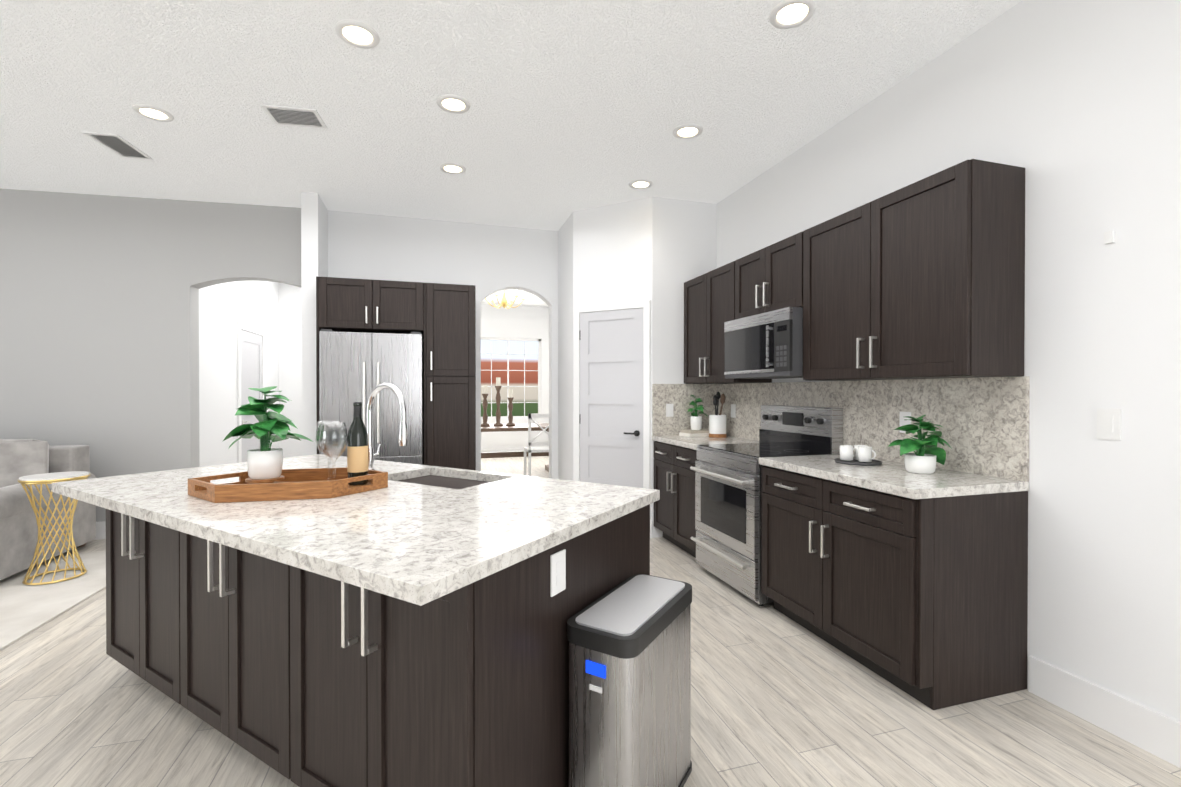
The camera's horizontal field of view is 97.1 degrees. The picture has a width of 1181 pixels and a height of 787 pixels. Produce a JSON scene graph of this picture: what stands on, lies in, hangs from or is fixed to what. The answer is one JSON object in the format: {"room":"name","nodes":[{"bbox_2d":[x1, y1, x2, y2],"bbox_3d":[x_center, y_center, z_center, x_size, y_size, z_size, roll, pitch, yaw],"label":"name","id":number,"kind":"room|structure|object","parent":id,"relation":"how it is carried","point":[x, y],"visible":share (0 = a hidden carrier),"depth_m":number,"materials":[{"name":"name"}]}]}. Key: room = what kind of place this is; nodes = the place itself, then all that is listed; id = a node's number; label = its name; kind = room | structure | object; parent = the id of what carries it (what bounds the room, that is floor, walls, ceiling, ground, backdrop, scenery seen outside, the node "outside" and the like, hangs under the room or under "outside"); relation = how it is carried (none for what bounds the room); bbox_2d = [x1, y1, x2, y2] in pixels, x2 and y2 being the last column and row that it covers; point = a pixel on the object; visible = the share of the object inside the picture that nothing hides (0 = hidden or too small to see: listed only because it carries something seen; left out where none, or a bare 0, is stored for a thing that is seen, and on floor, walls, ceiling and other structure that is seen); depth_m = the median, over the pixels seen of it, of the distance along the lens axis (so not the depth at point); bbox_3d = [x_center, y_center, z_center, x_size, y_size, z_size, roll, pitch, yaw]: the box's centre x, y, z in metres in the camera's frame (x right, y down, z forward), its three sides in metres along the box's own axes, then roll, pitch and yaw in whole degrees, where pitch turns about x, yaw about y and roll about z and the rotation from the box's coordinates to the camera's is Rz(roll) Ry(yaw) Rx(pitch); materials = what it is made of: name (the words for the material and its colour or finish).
{"room":"kitchen","nodes":[
{"label":"kitchen","id":0,"kind":"room"},
{"bbox_2d":[0,188,300,521],"bbox_3d":[-5.989,-0.236,4.352,6.795,3.045,0.150,0,0,-12],"label":"wall","id":1,"kind":"structure","parent":0,"point":[99,325],"depth_m":4.64,"materials":[{"name":"grey paint"}]},
{"bbox_2d":[94,521,105,539],"bbox_3d":[-6.332,1.210,4.206,5.439,0.155,0.504,0,0,-17],"label":"baseboard","id":2,"kind":"structure","parent":1,"relation":"attached to","point":[100,526],"depth_m":4.61,"materials":[{"name":"white paint"}]},
{"bbox_2d":[199,281,278,466],"bbox_3d":[-4.189,-0.247,6.262,0.120,3.045,2.867,0,0,-17],"label":"wall","id":3,"kind":"structure","parent":0,"point":[272,310],"depth_m":5.62,"materials":[{"name":"white paint"}]},
{"bbox_2d":[237,322,264,462],"bbox_3d":[-4.154,0.225,6.394,0.021,2.100,0.940,0,0,-17],"label":"door frame","id":4,"kind":"structure","parent":3,"relation":"attached to","point":[248,328],"depth_m":5.99,"materials":[{"name":"white paint"}]},
{"bbox_2d":[241,329,261,461],"bbox_3d":[-4.135,0.256,6.399,0.060,2.014,0.792,0,0,-17],"label":"hall door","id":5,"kind":"structure","parent":3,"relation":"in","point":[251,360],"depth_m":6.34,"materials":[{"name":"grey paint"}]},
{"bbox_2d":[279,283,301,457],"bbox_3d":[-3.707,-0.257,7.840,1.650,3.045,0.120,0,0,-17],"label":"wall","id":6,"kind":"structure","parent":0,"point":[290,314],"depth_m":7.58,"materials":[{"name":"white paint"}]},
{"bbox_2d":[301,191,327,455],"bbox_3d":[-2.534,-0.239,4.836,0.132,3.045,0.593,0,0,-17],"label":"wall","id":7,"kind":"structure","parent":0,"point":[314,236],"depth_m":4.55,"materials":[{"name":"white paint"}]},
{"bbox_2d":[328,210,557,478],"bbox_3d":[-0.936,-0.243,5.546,3.611,3.045,0.150,0,0,-17],"label":"wall","id":8,"kind":"structure","parent":0,"point":[486,260],"depth_m":5.35,"materials":[{"name":"white paint"}]},
{"bbox_2d":[316,276,423,333],"bbox_3d":[-1.949,-0.761,4.759,0.822,0.420,0.768,0,0,-17],"label":"upper cabinet","id":9,"kind":"object","parent":8,"relation":"attached to","point":[342,304],"depth_m":4.39,"materials":[{"name":"brown wood"}]},
{"bbox_2d":[0,0,1021,306],"bbox_3d":[-2.040,-1.816,3.987,13.500,0.120,16.000,0,0,-17],"label":"ceiling","id":10,"kind":"structure","parent":0,"point":[580,104],"depth_m":3.04,"materials":[{"name":"white paint"}]},
{"bbox_2d":[82,131,152,159],"bbox_3d":[-3.328,-1.749,3.682,0.200,0.012,0.380,0,0,-11],"label":"ceiling vent","id":11,"kind":"object","parent":10,"relation":"in","point":[119,145],"visible":1,"depth_m":3.67,"materials":[{"name":"white metal"}]},
{"bbox_2d":[132,104,173,121],"bbox_3d":[-2.721,-1.746,3.245,0.200,0.010,0.200,0,0,-17],"label":"recessed light","id":12,"kind":"object","parent":10,"relation":"in","point":[152,112],"visible":1,"depth_m":3.24,"materials":[{"name":"white paint"}]},
{"bbox_2d":[261,104,327,128],"bbox_3d":[-1.863,-1.747,3.290,0.310,0.012,0.230,0,0,-11],"label":"ceiling vent","id":13,"kind":"object","parent":10,"relation":"in","point":[294,116],"visible":1,"depth_m":3.28,"materials":[{"name":"white metal"}]},
{"bbox_2d":[335,20,379,48],"bbox_3d":[-1.130,-1.742,2.530,0.200,0.010,0.200,0,0,-17],"label":"recessed light","id":14,"kind":"object","parent":10,"relation":"in","point":[357,34],"visible":1,"depth_m":2.52,"materials":[{"name":"white paint"}]},
{"bbox_2d":[439,163,465,173],"bbox_3d":[-1.071,-1.751,4.053,0.200,0.010,0.200,0,0,-17],"label":"recessed light","id":15,"kind":"object","parent":10,"relation":"in","point":[452,168],"visible":1,"depth_m":4.05,"materials":[{"name":"white paint"}]},
{"bbox_2d":[436,94,470,113],"bbox_3d":[-0.826,-1.746,3.143,0.200,0.010,0.200,0,0,-17],"label":"recessed light","id":16,"kind":"object","parent":10,"relation":"in","point":[450,103],"visible":1,"depth_m":3.13,"materials":[{"name":"white paint"}]},
{"bbox_2d":[485,290,524,308],"bbox_3d":[-1.342,-1.558,8.111,0.660,0.444,0.577,0,0,-17],"label":"chandelier","id":17,"kind":"object","parent":10,"relation":"hanging from","point":[504,301],"visible":0.85,"depth_m":8.09,"materials":[{"name":"gold metal"}]},
{"bbox_2d":[629,179,652,188],"bbox_3d":[0.422,-1.753,4.359,0.200,0.010,0.200,0,0,-17],"label":"recessed light","id":18,"kind":"object","parent":10,"relation":"in","point":[640,184],"visible":1,"depth_m":4.35,"materials":[{"name":"white paint"}]},
{"bbox_2d":[673,124,702,138],"bbox_3d":[0.649,-1.748,3.475,0.200,0.010,0.200,0,0,-17],"label":"recessed light","id":19,"kind":"object","parent":10,"relation":"in","point":[687,131],"visible":1,"depth_m":3.47,"materials":[{"name":"white paint"}]},
{"bbox_2d":[769,0,815,28],"bbox_3d":[0.924,-1.741,2.387,0.200,0.010,0.200,0,0,-17],"label":"recessed light","id":20,"kind":"object","parent":10,"relation":"in","point":[786,14],"visible":1,"depth_m":2.39,"materials":[{"name":"white paint"}]},
{"bbox_2d":[481,303,548,448],"bbox_3d":[-1.996,-0.272,10.455,2.827,3.045,0.150,0,0,-17],"label":"wall","id":21,"kind":"structure","parent":0,"point":[526,322],"depth_m":10.54,"materials":[{"name":"white paint"}]},
{"bbox_2d":[481,448,523,452],"bbox_3d":[-1.969,1.173,10.385,2.821,0.155,0.014,0,0,-17],"label":"baseboard","id":22,"kind":"structure","parent":21,"relation":"attached to","point":[509,449],"depth_m":10.44,"materials":[{"name":"white paint"}]},
{"bbox_2d":[481,337,540,418],"bbox_3d":[-1.985,-0.315,10.442,2.000,1.630,0.060,0,0,-17],"label":"dining room window","id":23,"kind":"structure","parent":21,"relation":"in","point":[524,370],"depth_m":10.56,"materials":[{"name":"white paint"}]},
{"bbox_2d":[0,456,1180,786],"bbox_3d":[-2.040,1.319,4.005,13.500,0.060,16.000,0,0,-17],"label":"floor","id":24,"kind":"structure","parent":0,"point":[780,700],"depth_m":2.04,"materials":[{"name":"beige wood"}]},
{"bbox_2d":[0,551,105,650],"bbox_3d":[-5.209,1.293,2.144,4.560,0.014,3.250,0,0,-17],"label":"area rug","id":25,"kind":"object","parent":24,"relation":"on","point":[25,610],"visible":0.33,"depth_m":3.33,"materials":[{"name":"fabric"}]},
{"bbox_2d":[0,439,96,579],"bbox_3d":[-5.182,0.814,3.550,2.430,0.924,1.114,0,0,-17],"label":"sofa","id":26,"kind":"object","parent":25,"relation":"on","point":[18,521],"visible":0.79,"depth_m":3.91,"materials":[{"name":"grey fabric"}]},
{"bbox_2d":[18,471,89,584],"bbox_3d":[-3.722,0.919,3.625,0.352,0.712,0.352,0,0,-17],"label":"side table","id":27,"kind":"object","parent":25,"relation":"on","point":[41,479],"visible":0.96,"depth_m":3.58,"materials":[{"name":"gold metal"}]},
{"bbox_2d":[319,329,423,464],"bbox_3d":[-1.932,0.374,4.710,0.798,1.820,0.827,0,0,-17],"label":"fridge","id":28,"kind":"object","parent":24,"relation":"on","point":[356,366],"visible":0.5,"depth_m":4.38,"materials":[{"name":"grey metal"}]},
{"bbox_2d":[106,514,649,786],"bbox_3d":[-0.991,0.862,2.239,2.266,0.874,2.349,0,0,-17],"label":"kitchen island","id":29,"kind":"object","parent":24,"relation":"on","point":[407,627],"depth_m":1.44,"materials":[{"name":"brown wood"}]},
{"bbox_2d":[52,454,649,641],"bbox_3d":[-1.168,0.405,2.118,2.152,0.040,2.498,0,0,-17],"label":"island countertop","id":30,"kind":"structure","parent":29,"relation":"on","point":[178,562],"depth_m":1.70,"materials":[{"name":"white stone"}]},
{"bbox_2d":[188,467,387,502],"bbox_3d":[-1.186,0.353,2.067,0.718,0.062,0.396,0,0,-17],"label":"serving tray","id":31,"kind":"object","parent":30,"relation":"on","point":[312,483],"visible":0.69,"depth_m":1.93,"materials":[{"name":"brown wood"}]},
{"bbox_2d":[222,386,312,483],"bbox_3d":[-1.285,0.170,2.094,0.323,0.403,0.286,0,0,-17],"label":"potted plant","id":32,"kind":"object","parent":31,"relation":"on","point":[264,463],"visible":1,"depth_m":2.04,"materials":[{"name":"green plant"}]},
{"bbox_2d":[315,421,342,479],"bbox_3d":[-1.083,0.241,2.160,0.101,0.258,0.101,0,0,-17],"label":"wine glass","id":33,"kind":"object","parent":31,"relation":"on","point":[333,440],"visible":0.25,"depth_m":2.17,"materials":[{"name":"clear glass"}]},
{"bbox_2d":[320,422,347,471],"bbox_3d":[-1.021,0.242,2.074,0.101,0.258,0.101,0,0,-17],"label":"wine glass","id":34,"kind":"object","parent":31,"relation":"on","point":[341,437],"visible":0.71,"depth_m":2.07,"materials":[{"name":"clear glass"}]},
{"bbox_2d":[347,402,367,484],"bbox_3d":[-0.960,0.202,2.149,0.079,0.337,0.079,0,0,-17],"label":"wine bottle","id":35,"kind":"object","parent":31,"relation":"on","point":[357,454],"visible":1,"depth_m":2.12,"materials":[{"name":"black glass"}]},
{"bbox_2d":[366,382,407,469],"bbox_3d":[-0.994,0.163,2.530,0.218,0.440,0.254,0,0,-17],"label":"faucet","id":36,"kind":"object","parent":30,"relation":"on","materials":[{"name":"silver metal"}]},
{"bbox_2d":[368,470,515,493],"bbox_3d":[-0.682,0.517,2.410,0.670,0.210,0.683,0,0,-17],"label":"sink","id":37,"kind":"object","parent":30,"relation":"in","point":[443,479],"depth_m":2.50,"materials":[{"name":"grey metal"}]},
{"bbox_2d":[421,283,475,469],"bbox_3d":[-1.343,0.155,4.946,0.442,2.254,0.768,0,0,-17],"label":"tall cabinet","id":38,"kind":"object","parent":24,"relation":"on","point":[440,317],"depth_m":4.58,"materials":[{"name":"brown wood"}]},
{"bbox_2d":[481,423,548,471],"bbox_3d":[-1.294,0.879,8.140,2.100,0.770,1.000,0,0,-17],"label":"dining table","id":39,"kind":"object","parent":24,"relation":"on","point":[516,427],"visible":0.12,"depth_m":8.04,"materials":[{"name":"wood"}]},
{"bbox_2d":[481,385,489,426],"bbox_3d":[-1.615,0.179,7.988,0.150,0.630,0.146,0,0,-17],"label":"candlestick","id":40,"kind":"object","parent":39,"relation":"on","point":[485,405],"visible":0.96,"depth_m":7.96,"materials":[{"name":"brown wood"}]},
{"bbox_2d":[494,377,502,425],"bbox_3d":[-1.424,0.119,8.045,0.150,0.750,0.146,0,0,-17],"label":"candlestick","id":41,"kind":"object","parent":39,"relation":"on","point":[498,386],"visible":1,"depth_m":8.02,"materials":[{"name":"brown wood"}]},
{"bbox_2d":[506,389,514,425],"bbox_3d":[-1.242,0.208,8.100,0.150,0.570,0.146,0,0,-17],"label":"candlestick","id":42,"kind":"object","parent":39,"relation":"on","point":[510,397],"visible":1,"depth_m":8.07,"materials":[{"name":"brown wood"}]},
{"bbox_2d":[524,413,548,475],"bbox_3d":[-0.702,0.768,7.450,0.440,1.000,0.420,0,0,-17],"label":"dining chair","id":43,"kind":"object","parent":24,"relation":"on","point":[529,449],"visible":0.56,"depth_m":7.22,"materials":[{"name":"white paint"}]},
{"bbox_2d":[567,574,691,786],"bbox_3d":[0.142,0.982,1.674,0.230,0.641,0.500,0,0,31],"label":"trash can","id":44,"kind":"object","parent":24,"relation":"on","point":[629,639],"visible":1,"depth_m":1.50,"materials":[{"name":"silver metal"}]},
{"bbox_2d":[654,443,759,557],"bbox_3d":[0.981,0.849,4.341,0.628,0.874,0.834,0,0,-17],"label":"base cabinet","id":45,"kind":"object","parent":24,"relation":"on","point":[674,513],"depth_m":4.22,"materials":[{"name":"brown wood"}]},
{"bbox_2d":[652,435,758,450],"bbox_3d":[0.974,0.392,4.336,0.644,0.040,0.834,0,0,-17],"label":"countertop","id":46,"kind":"structure","parent":45,"relation":"on","point":[676,440],"depth_m":4.19,"materials":[{"name":"white stone"}]},
{"bbox_2d":[679,429,708,436],"bbox_3d":[0.932,0.343,4.602,0.240,0.052,0.170,0,0,-25],"label":"books","id":47,"kind":"object","parent":46,"relation":"on","point":[695,433],"visible":0.79,"depth_m":4.53,"materials":[{"name":"white paper"}]},
{"bbox_2d":[687,395,707,429],"bbox_3d":[0.938,0.162,4.618,0.195,0.309,0.206,0,0,-17],"label":"potted plant","id":48,"kind":"object","parent":47,"relation":"on","point":[695,421],"visible":1,"depth_m":4.58,"materials":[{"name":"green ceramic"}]},
{"bbox_2d":[709,392,726,437],"bbox_3d":[1.098,0.174,4.499,0.150,0.391,0.150,0,0,-17],"label":"utensil crock","id":49,"kind":"object","parent":46,"relation":"on","point":[717,425],"visible":1,"depth_m":4.45,"materials":[{"name":"white ceramic"}]},
{"bbox_2d":[690,405,842,605],"bbox_3d":[1.154,0.689,3.558,0.704,1.204,0.748,0,0,-17],"label":"range","id":50,"kind":"object","parent":24,"relation":"on","point":[727,538],"visible":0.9,"depth_m":3.42,"materials":[{"name":"silver metal"}]},
{"bbox_2d":[759,463,1028,709],"bbox_3d":[1.471,0.859,2.705,0.628,0.874,1.054,0,0,-17],"label":"base cabinet","id":51,"kind":"object","parent":24,"relation":"on","point":[902,578],"depth_m":2.25,"materials":[{"name":"brown wood"}]},
{"bbox_2d":[759,455,1028,498],"bbox_3d":[1.464,0.402,2.698,0.644,0.040,1.058,0,0,-17],"label":"countertop","id":52,"kind":"structure","parent":51,"relation":"on","point":[890,477],"depth_m":2.42,"materials":[{"name":"white stone"}]},
{"bbox_2d":[834,458,881,465],"bbox_3d":[1.478,0.373,2.881,0.240,0.012,0.240,0,0,-17],"label":"tray","id":53,"kind":"object","parent":52,"relation":"on","point":[857,462],"visible":0.73,"depth_m":2.85,"materials":[{"name":"grey metal"}]},
{"bbox_2d":[840,445,852,460],"bbox_3d":[1.423,0.327,2.910,0.068,0.080,0.084,0,0,-17],"label":"mug","id":54,"kind":"object","parent":53,"relation":"on","point":[846,452],"visible":1,"depth_m":2.87,"materials":[{"name":"white ceramic"}]},
{"bbox_2d":[853,445,866,459],"bbox_3d":[1.499,0.327,2.908,0.092,0.080,0.068,0,0,-17],"label":"mug","id":55,"kind":"object","parent":53,"relation":"on","point":[855,449],"visible":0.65,"depth_m":2.90,"materials":[{"name":"white ceramic"}]},
{"bbox_2d":[858,446,875,461],"bbox_3d":[1.496,0.327,2.822,0.068,0.080,0.091,0,0,-17],"label":"mug","id":56,"kind":"object","parent":53,"relation":"on","point":[864,453],"visible":1,"depth_m":2.81,"materials":[{"name":"white ceramic"}]},
{"bbox_2d":[888,415,951,473],"bbox_3d":[1.618,0.241,2.563,0.271,0.281,0.271,0,0,-17],"label":"potted plant","id":57,"kind":"object","parent":52,"relation":"on","point":[922,459],"visible":1,"depth_m":2.53,"materials":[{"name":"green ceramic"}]},
{"bbox_2d":[558,196,715,537],"bbox_3d":[0.407,-0.241,5.234,1.216,3.045,1.216,0,0,-17],"label":"wall","id":58,"kind":"structure","parent":0,"point":[657,252],"depth_m":4.76,"materials":[{"name":"white paint"}]},
{"bbox_2d":[579,308,642,487],"bbox_3d":[0.187,0.250,4.832,0.474,2.044,0.470,0,0,-17],"label":"pantry door","id":59,"kind":"structure","parent":58,"relation":"in","point":[611,399],"depth_m":4.83,"materials":[{"name":"grey paint"}]},
{"bbox_2d":[574,300,649,488],"bbox_3d":[0.187,0.224,4.830,0.780,2.120,0.019,0,0,28],"label":"door frame","id":60,"kind":"structure","parent":58,"relation":"attached to","point":[644,305],"depth_m":4.71,"materials":[{"name":"white paint"}]},
{"bbox_2d":[716,0,1180,721],"bbox_3d":[1.200,-0.239,4.966,0.150,3.045,16.000,0,0,-17],"label":"wall","id":61,"kind":"structure","parent":0,"point":[1072,108],"depth_m":2.10,"materials":[{"name":"white paint"}]},
{"bbox_2d":[684,262,771,383],"bbox_3d":[1.123,-0.550,4.374,0.333,0.920,0.836,0,0,-17],"label":"upper cabinet","id":62,"kind":"object","parent":61,"relation":"attached to","point":[707,296],"depth_m":4.30,"materials":[{"name":"brown wood"}]},
{"bbox_2d":[732,233,799,319],"bbox_3d":[1.351,-0.772,3.608,0.333,0.467,0.752,0,0,-17],"label":"upper cabinet","id":63,"kind":"object","parent":61,"relation":"attached to","point":[767,279],"depth_m":3.52,"materials":[{"name":"brown wood"}]},
{"bbox_2d":[724,307,802,378],"bbox_3d":[1.290,-0.324,3.592,0.460,0.421,0.744,0,0,-17],"label":"microwave","id":64,"kind":"object","parent":63,"relation":"attached to","point":[767,345],"visible":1,"depth_m":3.41,"materials":[{"name":"grey metal"}]},
{"bbox_2d":[652,376,1029,481],"bbox_3d":[1.237,0.146,3.463,0.638,0.460,2.654,0,0,-17],"label":"backsplash","id":65,"kind":"structure","parent":61,"relation":"attached to","point":[984,422],"depth_m":2.91,"materials":[{"name":"stone"}]},
{"bbox_2d":[666,404,672,416],"bbox_3d":[0.711,0.145,4.668,0.070,0.116,0.008,0,0,-17],"label":"outlet","id":66,"kind":"object","parent":65,"relation":"attached to","point":[669,413],"depth_m":4.66,"materials":[{"name":"white plastic"}]},
{"bbox_2d":[731,404,735,417],"bbox_3d":[1.235,0.146,4.508,0.007,0.116,0.070,0,0,-17],"label":"outlet","id":67,"kind":"object","parent":65,"relation":"attached to","point":[733,406],"depth_m":4.50,"materials":[{"name":"white plastic"}]},
{"bbox_2d":[899,412,910,432],"bbox_3d":[1.728,0.156,2.860,0.007,0.116,0.070,0,0,-17],"label":"outlet","id":68,"kind":"object","parent":65,"relation":"attached to","point":[902,422],"depth_m":2.87,"materials":[{"name":"white plastic"}]},
{"bbox_2d":[800,159,1024,380],"bbox_3d":[1.609,-0.541,2.748,0.333,0.920,1.038,0,0,-17],"label":"upper cabinet","id":69,"kind":"object","parent":61,"relation":"attached to","point":[924,278],"depth_m":2.42,"materials":[{"name":"brown wood"}]},
{"bbox_2d":[1028,656,1180,767],"bbox_3d":[2.667,1.236,-0.217,0.015,0.155,5.211,0,0,-17],"label":"baseboard","id":70,"kind":"structure","parent":61,"relation":"attached to","point":[1154,732],"depth_m":2.01,"materials":[{"name":"white paint"}]},
{"bbox_2d":[1097,408,1120,439],"bbox_3d":[2.001,0.116,2.013,0.009,0.120,0.072,0,0,-17],"label":"light switch","id":71,"kind":"object","parent":61,"relation":"attached to","point":[1108,423],"visible":1,"depth_m":2.01,"materials":[{"name":"white plastic"}]},
{"bbox_2d":[1104,230,1113,243],"bbox_3d":[1.999,-0.604,2.008,0.012,0.044,0.026,0,0,-17],"label":"sensor","id":72,"kind":"object","parent":61,"relation":"attached to","point":[1108,236],"visible":1,"depth_m":2.00,"materials":[{"name":"white plastic"}]},
{"label":"outside","id":73,"kind":"structure","parent":0,"visible":0},
{"bbox_2d":[481,340,537,416],"bbox_3d":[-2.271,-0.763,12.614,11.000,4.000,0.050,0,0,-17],"label":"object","id":74,"kind":"structure","parent":73,"point":[516,362],"depth_m":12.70,"materials":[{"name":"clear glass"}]}
]}

